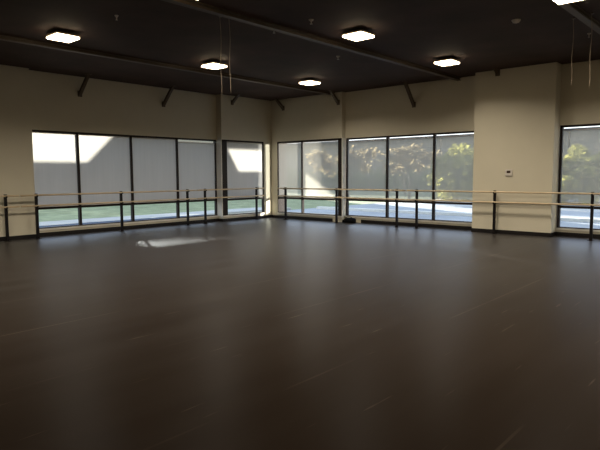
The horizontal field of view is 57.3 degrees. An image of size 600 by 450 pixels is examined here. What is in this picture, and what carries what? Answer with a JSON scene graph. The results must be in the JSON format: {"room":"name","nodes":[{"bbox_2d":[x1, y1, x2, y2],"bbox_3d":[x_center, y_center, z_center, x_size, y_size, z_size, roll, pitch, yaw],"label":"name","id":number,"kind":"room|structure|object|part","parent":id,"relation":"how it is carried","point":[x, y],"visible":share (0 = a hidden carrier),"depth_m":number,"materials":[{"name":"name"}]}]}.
{"room":"exercise studio","nodes":[
{"label":"exercise studio","id":0,"kind":"room"},
{"bbox_2d":[0,65,271,236],"bbox_3d":[-7.236,-1.703,13.133,0.500,4.156,18.500,4,7,42],"label":"wall","id":1,"kind":"structure","parent":0,"point":[30,100],"depth_m":14.90,"materials":[{"name":"beige paint"}]},
{"bbox_2d":[32,130,216,228],"bbox_3d":[-4.847,-1.343,15.931,0.100,2.500,6.185,4,7,42],"label":"window","id":2,"kind":"structure","parent":1,"relation":"in","point":[177,202],"depth_m":15.83,"materials":[{"name":"brown metal"}]},
{"bbox_2d":[32,132,77,206],"bbox_3d":[-6.412,-1.422,14.153,0.026,1.901,1.358,4,7,42],"label":"roller shade","id":3,"kind":"object","parent":2,"relation":"attached to","point":[54,154],"visible":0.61,"depth_m":14.22,"materials":[{"name":"grey fabric"}]},
{"bbox_2d":[79,134,130,204],"bbox_3d":[-5.408,-1.531,15.275,0.026,1.901,1.518,4,7,42],"label":"roller shade","id":4,"kind":"object","parent":2,"relation":"attached to","point":[104,160],"visible":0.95,"depth_m":15.24,"materials":[{"name":"white fabric"}]},
{"bbox_2d":[132,137,176,202],"bbox_3d":[-4.350,-1.646,16.457,0.026,1.901,1.518,4,7,42],"label":"roller shade","id":5,"kind":"object","parent":2,"relation":"attached to","point":[154,159],"visible":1,"depth_m":16.44,"materials":[{"name":"grey fabric"}]},
{"bbox_2d":[178,142,214,200],"bbox_3d":[-3.311,-1.724,17.621,0.026,1.831,1.463,4,7,42],"label":"roller shade","id":6,"kind":"object","parent":2,"relation":"attached to","point":[196,161],"visible":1,"depth_m":17.60,"materials":[{"name":"white fabric"}]},
{"bbox_2d":[0,215,271,240],"bbox_3d":[-7.193,0.331,13.158,0.262,0.100,18.300,4,7,42],"label":"baseboard","id":7,"kind":"structure","parent":1,"relation":"attached to","point":[18,237],"depth_m":15.75,"materials":[{"name":"black rubber"}]},
{"bbox_2d":[39,139,264,230],"bbox_3d":[-4.030,-1.390,16.632,0.385,2.545,7.920,4,7,42],"label":"trim","id":8,"kind":"structure","parent":1,"relation":"attached to","point":[218,142],"depth_m":18.03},
{"bbox_2d":[222,140,263,215],"bbox_3d":[-1.954,-1.623,18.788,0.100,2.500,1.920,4,7,42],"label":"window","id":9,"kind":"structure","parent":1,"relation":"in","point":[224,142],"depth_m":18.22,"materials":[{"name":"brown metal"}]},
{"bbox_2d":[227,141,262,198],"bbox_3d":[-1.889,-1.879,18.832,0.026,1.901,1.658,4,7,42],"label":"roller shade","id":10,"kind":"object","parent":9,"relation":"attached to","point":[244,159],"visible":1,"depth_m":18.80,"materials":[{"name":"grey fabric"}]},
{"bbox_2d":[0,218,599,449],"bbox_3d":[-0.317,0.994,7.203,19.000,0.200,19.000,4,7,42],"label":"floor","id":11,"kind":"structure","parent":0,"point":[263,333],"depth_m":5.19,"materials":[{"name":"plastic"}]},
{"bbox_2d":[0,194,19,241],"bbox_3d":[-8.530,0.005,11.242,0.148,1.115,5.320,4,7,42],"label":"ballet barre","id":12,"kind":"object","parent":11,"relation":"on","point":[5,196],"visible":1,"depth_m":12.99,"materials":[{"name":"brown wood"}]},
{"bbox_3d":[-6.961,-0.131,13.013,0.060,1.045,0.060,4,7,42],"label":"post","id":13,"kind":"part","parent":12,"relation":"part of","materials":[{"name":"black metal"}]},
{"bbox_3d":[-8.503,-0.508,11.168,0.042,0.042,5.320,4,7,42],"label":"wooden rail","id":14,"kind":"part","parent":12,"relation":"part of","materials":[{"name":"brown wood"}]},
{"bbox_3d":[-8.501,-0.249,11.191,0.042,0.042,5.320,4,7,42],"label":"wooden rail","id":15,"kind":"part","parent":12,"relation":"part of","materials":[{"name":"brown wood"}]},
{"bbox_2d":[20,189,196,238],"bbox_3d":[-4.992,-0.379,15.196,0.148,1.115,5.240,4,7,42],"label":"ballet barre","id":16,"kind":"object","parent":11,"relation":"on","point":[187,198],"visible":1,"depth_m":14.91,"materials":[{"name":"brown wood"}]},
{"bbox_3d":[-6.488,-0.182,13.540,0.060,1.045,0.060,4,7,42],"label":"post","id":17,"kind":"part","parent":16,"relation":"part of","materials":[{"name":"black metal"}]},
{"bbox_3d":[-4.964,-0.891,15.121,0.042,0.042,5.240,4,7,42],"label":"wooden rail","id":18,"kind":"part","parent":16,"relation":"part of","materials":[{"name":"brown wood"}]},
{"bbox_3d":[-4.963,-0.633,15.145,0.042,0.042,5.240,4,7,42],"label":"wooden rail","id":19,"kind":"part","parent":16,"relation":"part of","materials":[{"name":"brown wood"}]},
{"bbox_3d":[-4.958,-0.348,15.250,0.060,1.045,0.060,4,7,42],"label":"post","id":20,"kind":"part","parent":16,"relation":"part of","materials":[{"name":"black metal"}]},
{"bbox_3d":[-3.462,-0.511,16.922,0.060,1.045,0.060,4,7,42],"label":"post","id":21,"kind":"part","parent":16,"relation":"part of","materials":[{"name":"black metal"}]},
{"bbox_2d":[197,187,264,223],"bbox_3d":[-2.244,-0.676,18.265,0.148,1.115,2.940,4,7,42],"label":"ballet barre","id":22,"kind":"object","parent":11,"relation":"on","point":[256,195],"visible":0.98,"depth_m":18.11,"materials":[{"name":"brown wood"}]},
{"bbox_3d":[-3.009,-0.560,17.427,0.060,1.045,0.060,4,7,42],"label":"post","id":23,"kind":"part","parent":22,"relation":"part of","materials":[{"name":"black metal"}]},
{"bbox_3d":[-2.215,-0.931,18.214,0.042,0.042,2.940,4,7,42],"label":"wooden rail","id":24,"kind":"part","parent":22,"relation":"part of","materials":[{"name":"brown wood"}]},
{"bbox_3d":[-2.217,-1.190,18.191,0.042,0.042,2.940,4,7,42],"label":"wooden rail","id":25,"kind":"part","parent":22,"relation":"part of","materials":[{"name":"brown wood"}]},
{"bbox_3d":[-1.513,-0.722,19.099,0.060,1.045,0.060,4,7,42],"label":"post","id":26,"kind":"part","parent":22,"relation":"part of","materials":[{"name":"black metal"}]},
{"bbox_2d":[278,187,405,226],"bbox_3d":[1.155,-0.618,17.429,5.060,1.115,0.148,4,7,42],"label":"ballet barre","id":27,"kind":"object","parent":11,"relation":"on","point":[285,195],"visible":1,"depth_m":17.39,"materials":[{"name":"brown wood"}]},
{"bbox_3d":[-0.496,-0.710,18.910,0.060,1.045,0.060,4,7,42],"label":"post","id":28,"kind":"part","parent":27,"relation":"part of","materials":[{"name":"black metal"}]},
{"bbox_3d":[1.162,-0.584,17.439,0.060,1.045,0.060,4,7,42],"label":"post","id":29,"kind":"part","parent":27,"relation":"part of","materials":[{"name":"black metal"}]},
{"bbox_3d":[1.127,-0.871,17.375,5.060,0.042,0.042,4,7,42],"label":"wooden rail","id":30,"kind":"part","parent":27,"relation":"part of","materials":[{"name":"brown wood"}]},
{"bbox_3d":[1.125,-1.130,17.351,5.060,0.042,0.042,4,7,42],"label":"wooden rail","id":31,"kind":"part","parent":27,"relation":"part of","materials":[{"name":"brown wood"}]},
{"bbox_3d":[2.819,-0.457,15.968,0.060,1.045,0.060,4,7,42],"label":"post","id":32,"kind":"part","parent":27,"relation":"part of","materials":[{"name":"black metal"}]},
{"bbox_2d":[342,216,355,222],"bbox_3d":[1.558,-0.173,17.494,0.466,0.212,0.231,4,7,42],"label":"bag","id":33,"kind":"object","parent":11,"relation":"on","point":[346,220],"visible":1,"depth_m":17.38,"materials":[{"name":"black fabric"}]},
{"bbox_2d":[406,189,599,240],"bbox_3d":[5.034,-0.322,13.986,5.250,1.115,0.148,4,7,42],"label":"ballet barre","id":34,"kind":"object","parent":11,"relation":"on","point":[494,192],"visible":1,"depth_m":13.93,"materials":[{"name":"brown wood"}]},
{"bbox_3d":[3.304,-0.420,15.537,0.060,1.045,0.060,4,7,42],"label":"post","id":35,"kind":"part","parent":34,"relation":"part of","materials":[{"name":"black metal"}]},
{"bbox_3d":[4.977,-0.292,14.052,0.060,1.045,0.060,4,7,42],"label":"post","id":36,"kind":"part","parent":34,"relation":"part of","materials":[{"name":"black metal"}]},
{"bbox_3d":[5.006,-0.575,13.932,5.250,0.042,0.042,4,7,42],"label":"wooden rail","id":37,"kind":"part","parent":34,"relation":"part of","materials":[{"name":"brown wood"}]},
{"bbox_3d":[5.004,-0.834,13.908,5.250,0.042,0.042,4,7,42],"label":"wooden rail","id":38,"kind":"part","parent":34,"relation":"part of","materials":[{"name":"brown wood"}]},
{"bbox_3d":[6.672,-0.163,12.548,0.060,1.045,0.060,4,7,42],"label":"post","id":39,"kind":"part","parent":34,"relation":"part of","materials":[{"name":"black metal"}]},
{"bbox_2d":[0,0,599,100],"bbox_3d":[-0.341,-3.369,6.800,19.000,0.250,19.000,4,7,42],"label":"ceiling","id":40,"kind":"structure","parent":0,"point":[480,34],"depth_m":10.68,"materials":[{"name":"black paint"}]},
{"bbox_2d":[45,30,80,42],"bbox_3d":[-4.321,-3.454,10.005,0.450,0.126,0.450,4,7,42],"label":"ceiling light","id":41,"kind":"object","parent":40,"relation":"attached to","point":[56,35],"visible":1,"depth_m":9.91,"materials":[{"name":"paint"}]},
{"bbox_2d":[77,74,91,96],"bbox_3d":[-5.622,-3.646,14.339,0.590,0.526,0.120,4,7,42],"label":"brace","id":42,"kind":"object","parent":40,"relation":"attached to","point":[81,90],"visible":1,"depth_m":14.35,"materials":[{"name":"paint"}]},
{"bbox_2d":[0,34,334,94],"bbox_3d":[-5.002,-3.547,10.814,0.120,0.082,18.290,4,7,42],"label":"ceiling beam","id":43,"kind":"structure","parent":40,"relation":"attached to","point":[2,37],"depth_m":12.41,"materials":[{"name":"metal"}]},
{"bbox_2d":[162,85,174,106],"bbox_3d":[-3.885,-3.814,16.281,0.590,0.566,0.120,4,7,42],"label":"brace","id":44,"kind":"object","parent":40,"relation":"attached to","point":[164,102],"visible":1,"depth_m":16.29,"materials":[{"name":"paint"}]},
{"bbox_2d":[201,61,227,69],"bbox_3d":[-1.984,-3.714,12.691,0.450,0.126,0.450,4,7,42],"label":"ceiling light","id":45,"kind":"object","parent":40,"relation":"attached to","point":[211,65],"visible":0.96,"depth_m":12.61,"materials":[{"name":"paint"}]},
{"bbox_2d":[218,16,221,84],"bbox_3d":[-1.308,-2.793,9.081,0.060,1.306,0.060,4,7,42],"label":"rope","id":46,"kind":"object","parent":40,"relation":"hanging from","point":[218,16],"visible":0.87,"depth_m":9.09,"materials":[{"name":"fabric"}]},
{"bbox_2d":[229,24,230,84],"bbox_3d":[-1.158,-2.817,9.066,0.060,1.256,0.060,4,7,42],"label":"rope","id":47,"kind":"object","parent":40,"relation":"hanging from","point":[229,24],"visible":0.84,"depth_m":9.07,"materials":[{"name":"fabric"}]},
{"bbox_2d":[231,94,239,104],"bbox_3d":[-2.104,-4.116,18.035,0.390,0.306,0.120,4,7,42],"label":"brace","id":48,"kind":"object","parent":40,"relation":"attached to","point":[235,98],"visible":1,"depth_m":18.04,"materials":[{"name":"paint"}]},
{"bbox_2d":[274,98,284,110],"bbox_3d":[-0.740,-4.167,18.941,0.120,0.386,0.470,4,7,42],"label":"brace","id":49,"kind":"object","parent":40,"relation":"attached to","point":[282,107],"visible":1,"depth_m":18.96,"materials":[{"name":"paint"}]},
{"bbox_2d":[299,79,320,85],"bbox_3d":[0.271,-3.949,15.104,0.450,0.126,0.450,4,7,42],"label":"ceiling light","id":50,"kind":"object","parent":40,"relation":"attached to","point":[309,82],"visible":1,"depth_m":15.01,"materials":[{"name":"paint"}]},
{"bbox_2d":[299,81,319,85],"bbox_3d":[0.271,-3.906,15.108,0.430,0.040,0.430,4,7,42],"label":"diffuser","id":51,"kind":"object","parent":50,"relation":"attached to","point":[309,83],"depth_m":15.04,"materials":[{"name":"white plastic"}]},
{"bbox_2d":[329,90,339,104],"bbox_3d":[1.067,-4.019,17.338,0.120,0.406,0.470,4,7,42],"label":"brace","id":52,"kind":"object","parent":40,"relation":"attached to","point":[335,98],"visible":1,"depth_m":17.35,"materials":[{"name":"paint"}]},
{"bbox_2d":[342,29,375,40],"bbox_3d":[1.069,-3.484,10.008,0.450,0.126,0.450,4,7,42],"label":"ceiling light","id":53,"kind":"object","parent":40,"relation":"attached to","point":[356,35],"visible":1,"depth_m":9.93,"materials":[{"name":"paint"}]},
{"bbox_2d":[402,81,415,107],"bbox_3d":[3.110,-3.740,15.711,0.120,0.686,0.610,4,7,42],"label":"brace","id":54,"kind":"object","parent":40,"relation":"attached to","point":[405,83],"visible":1,"depth_m":15.72,"materials":[{"name":"paint"}]},
{"bbox_2d":[433,57,460,65],"bbox_3d":[3.335,-3.721,12.451,0.450,0.126,0.450,4,7,42],"label":"ceiling light","id":55,"kind":"object","parent":40,"relation":"attached to","point":[448,61],"visible":1,"depth_m":12.36,"materials":[{"name":"paint"}]},
{"bbox_2d":[434,60,458,65],"bbox_3d":[3.335,-3.678,12.454,0.430,0.040,0.430,4,7,42],"label":"diffuser","id":56,"kind":"object","parent":55,"relation":"attached to","point":[439,62],"depth_m":12.39,"materials":[{"name":"white plastic"}]},
{"bbox_2d":[493,68,499,75],"bbox_3d":[4.932,-3.841,13.802,0.120,0.160,0.210,4,7,42],"label":"brace","id":57,"kind":"object","parent":40,"relation":"attached to","point":[497,71],"visible":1,"depth_m":13.82,"materials":[{"name":"paint"}]},
{"bbox_2d":[511,19,520,22],"bbox_3d":[3.690,-3.477,9.371,0.150,0.050,0.150,4,7,42],"label":"smoke detector","id":58,"kind":"object","parent":40,"relation":"attached to","point":[513,20],"visible":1,"depth_m":9.33,"materials":[{"name":"white plastic"}]},
{"bbox_2d":[553,0,579,4],"bbox_3d":[3.851,-3.298,7.832,0.450,0.126,0.450,4,7,42],"label":"ceiling light","id":59,"kind":"object","parent":40,"relation":"attached to","point":[559,2],"visible":1,"depth_m":7.97,"materials":[{"name":"paint"}]},
{"bbox_2d":[571,17,575,85],"bbox_3d":[4.621,-2.931,9.305,0.060,1.136,0.060,4,7,42],"label":"rope","id":60,"kind":"object","parent":40,"relation":"hanging from","point":[573,18],"visible":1,"depth_m":9.28,"materials":[{"name":"fabric"}]},
{"bbox_3d":[4.621,-2.931,9.305,0.021,1.136,0.020,4,7,42],"label":"cord","id":61,"kind":"part","parent":60,"relation":"part of","materials":[{"name":"grey fabric"}]},
{"bbox_2d":[589,12,593,87],"bbox_3d":[4.779,-2.870,9.021,0.060,1.206,0.060,4,7,42],"label":"rope","id":62,"kind":"object","parent":40,"relation":"hanging from","point":[591,13],"visible":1,"depth_m":9.00,"materials":[{"name":"fabric"}]},
{"bbox_3d":[4.779,-2.870,9.021,0.021,1.206,0.020,4,7,42],"label":"cord","id":63,"kind":"part","parent":62,"relation":"part of","materials":[{"name":"white fabric"}]},
{"bbox_2d":[271,60,599,233],"bbox_3d":[5.867,-1.830,13.738,18.250,4.156,0.650,4,7,42],"label":"wall","id":64,"kind":"structure","parent":0,"point":[516,116],"depth_m":14.10,"materials":[{"name":"beige paint"}]},
{"bbox_2d":[277,138,341,215],"bbox_3d":[0.426,-1.634,18.776,2.870,2.500,0.470,4,7,42],"label":"window","id":65,"kind":"structure","parent":64,"relation":"in","point":[281,209],"depth_m":18.62,"materials":[{"name":"brown metal"}]},
{"bbox_2d":[279,142,300,197],"bbox_3d":[-0.342,-1.919,19.180,1.083,1.901,0.026,4,7,42],"label":"roller shade","id":66,"kind":"object","parent":65,"relation":"attached to","point":[289,153],"visible":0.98,"depth_m":19.17,"materials":[{"name":"grey fabric"}]},
{"bbox_2d":[303,140,337,198],"bbox_3d":[0.681,-1.841,18.272,1.533,1.901,0.026,4,7,42],"label":"roller shade","id":67,"kind":"object","parent":65,"relation":"attached to","point":[320,158],"visible":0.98,"depth_m":18.27,"materials":[{"name":"white fabric"}]},
{"bbox_2d":[162,0,460,80],"bbox_3d":[-1.800,-3.314,8.104,0.120,0.082,18.490,4,7,42],"label":"beam","id":68,"kind":"structure","parent":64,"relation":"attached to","point":[191,4],"depth_m":10.01,"materials":[{"name":"metal"}]},
{"bbox_2d":[346,131,473,222],"bbox_3d":[3.199,-1.424,16.335,4.490,2.500,0.100,4,7,42],"label":"window","id":69,"kind":"structure","parent":64,"relation":"in","point":[433,203],"depth_m":16.43,"materials":[{"name":"brown metal"}]},
{"bbox_2d":[348,139,385,199],"bbox_3d":[2.104,-1.729,17.278,1.458,1.846,0.026,4,7,42],"label":"roller shade","id":70,"kind":"object","parent":69,"relation":"attached to","point":[366,159],"visible":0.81,"depth_m":17.26,"materials":[{"name":"white fabric"}]},
{"bbox_2d":[388,137,432,200],"bbox_3d":[3.261,-1.641,16.251,1.498,1.846,0.026,4,7,42],"label":"roller shade","id":71,"kind":"object","parent":69,"relation":"attached to","point":[410,159],"visible":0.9,"depth_m":16.24,"materials":[{"name":"grey fabric"}]},
{"bbox_2d":[435,135,473,199],"bbox_3d":[4.348,-1.592,15.276,1.278,1.776,0.036,4,7,42],"label":"roller shade","id":72,"kind":"object","parent":69,"relation":"attached to","point":[454,154],"visible":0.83,"depth_m":15.31,"materials":[{"name":"grey fabric"}]},
{"bbox_2d":[272,215,599,238],"bbox_3d":[5.796,0.199,13.823,18.238,0.100,0.412,4,7,42],"label":"baseboard","id":73,"kind":"structure","parent":64,"relation":"attached to","point":[583,235],"depth_m":15.15,"materials":[{"name":"black rubber"}]},
{"bbox_2d":[277,138,599,231],"bbox_3d":[3.785,-1.343,15.659,12.050,2.545,0.335,4,7,42],"label":"trim","id":74,"kind":"structure","parent":64,"relation":"attached to","point":[343,139],"depth_m":17.62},
{"bbox_2d":[505,169,511,175],"bbox_3d":[5.274,-1.322,13.860,0.176,0.169,0.032,4,7,42],"label":"thermostat","id":75,"kind":"object","parent":64,"relation":"attached to","point":[508,172],"visible":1,"depth_m":13.85,"materials":[{"name":"white plastic"}]},
{"bbox_2d":[552,0,599,33],"bbox_3d":[1.336,-3.075,5.321,0.120,0.082,18.490,4,7,42],"label":"beam","id":76,"kind":"structure","parent":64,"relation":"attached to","point":[572,8],"depth_m":8.90,"materials":[{"name":"metal"}]},
{"bbox_2d":[557,123,599,229],"bbox_3d":[7.372,-1.105,12.630,2.650,2.500,0.100,4,7,42],"label":"window","id":77,"kind":"structure","parent":64,"relation":"in","point":[562,127],"depth_m":13.39,"materials":[{"name":"brown metal"}]},
{"bbox_2d":[561,128,599,203],"bbox_3d":[6.905,-1.397,13.006,1.308,1.776,0.036,4,7,42],"label":"roller shade","id":78,"kind":"object","parent":77,"relation":"attached to","point":[581,147],"visible":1,"depth_m":13.16,"materials":[{"name":"grey fabric"}]},
{"label":"outside","id":79,"kind":"structure","parent":0,"visible":0},
{"bbox_2d":[38,199,384,221],"bbox_3d":[-2.292,-1.971,41.312,150.000,0.100,150.000,4,7,42],"label":"ground","id":80,"kind":"structure","parent":79,"point":[45,215],"depth_m":29.23,"materials":[{"name":"green plant"}]},
{"bbox_2d":[178,140,212,142],"bbox_3d":[-14.034,-6.394,35.247,0.500,9.950,34.000,4,7,42],"label":"building","id":81,"kind":"structure","parent":80,"relation":"on","point":[195,141],"depth_m":41.91,"materials":[{"name":"grey paint"}]},
{"bbox_2d":[351,127,599,140],"bbox_3d":[16.447,-7.362,65.730,115.800,5.950,8.800,4,7,42],"label":"building","id":82,"kind":"structure","parent":80,"relation":"on","point":[585,127],"depth_m":60.59,"materials":[{"name":"grey paint"}]},
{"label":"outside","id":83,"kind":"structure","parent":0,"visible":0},
{"bbox_2d":[39,207,290,225],"bbox_3d":[-13.010,0.426,14.808,1.600,0.090,36.000,4,7,42],"label":"footpath","id":84,"kind":"structure","parent":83,"point":[241,210],"depth_m":22.26,"materials":[{"name":"concrete"}]},
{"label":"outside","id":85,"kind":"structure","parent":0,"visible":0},
{"bbox_2d":[39,215,202,227],"bbox_3d":[-9.413,0.444,14.463,4.230,0.080,20.270,4,7,42],"label":"gravel bed","id":86,"kind":"object","parent":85,"point":[186,215],"visible":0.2,"depth_m":20.07,"materials":[{"name":"grey gravel"}]},
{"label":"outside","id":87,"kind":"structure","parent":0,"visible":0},
{"bbox_2d":[373,199,599,211],"bbox_3d":[24.459,-0.389,21.492,43.600,0.080,12.100,4,7,42],"label":"parking lot","id":88,"kind":"structure","parent":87,"point":[423,204],"depth_m":29.05,"materials":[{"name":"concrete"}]},
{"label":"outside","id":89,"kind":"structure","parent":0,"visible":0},
{"bbox_2d":[287,204,599,228],"bbox_3d":[16.566,0.472,12.674,43.600,0.070,11.630,4,7,42],"label":"road","id":90,"kind":"structure","parent":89,"point":[570,214],"depth_m":23.57,"materials":[{"name":"grey asphalt"}]},
{"bbox_2d":[317,206,599,222],"bbox_3d":[13.206,0.093,15.948,33.000,0.120,0.220,4,7,42],"label":"kerb stone","id":91,"kind":"object","parent":90,"relation":"on","point":[318,207],"visible":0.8,"depth_m":22.74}
]}

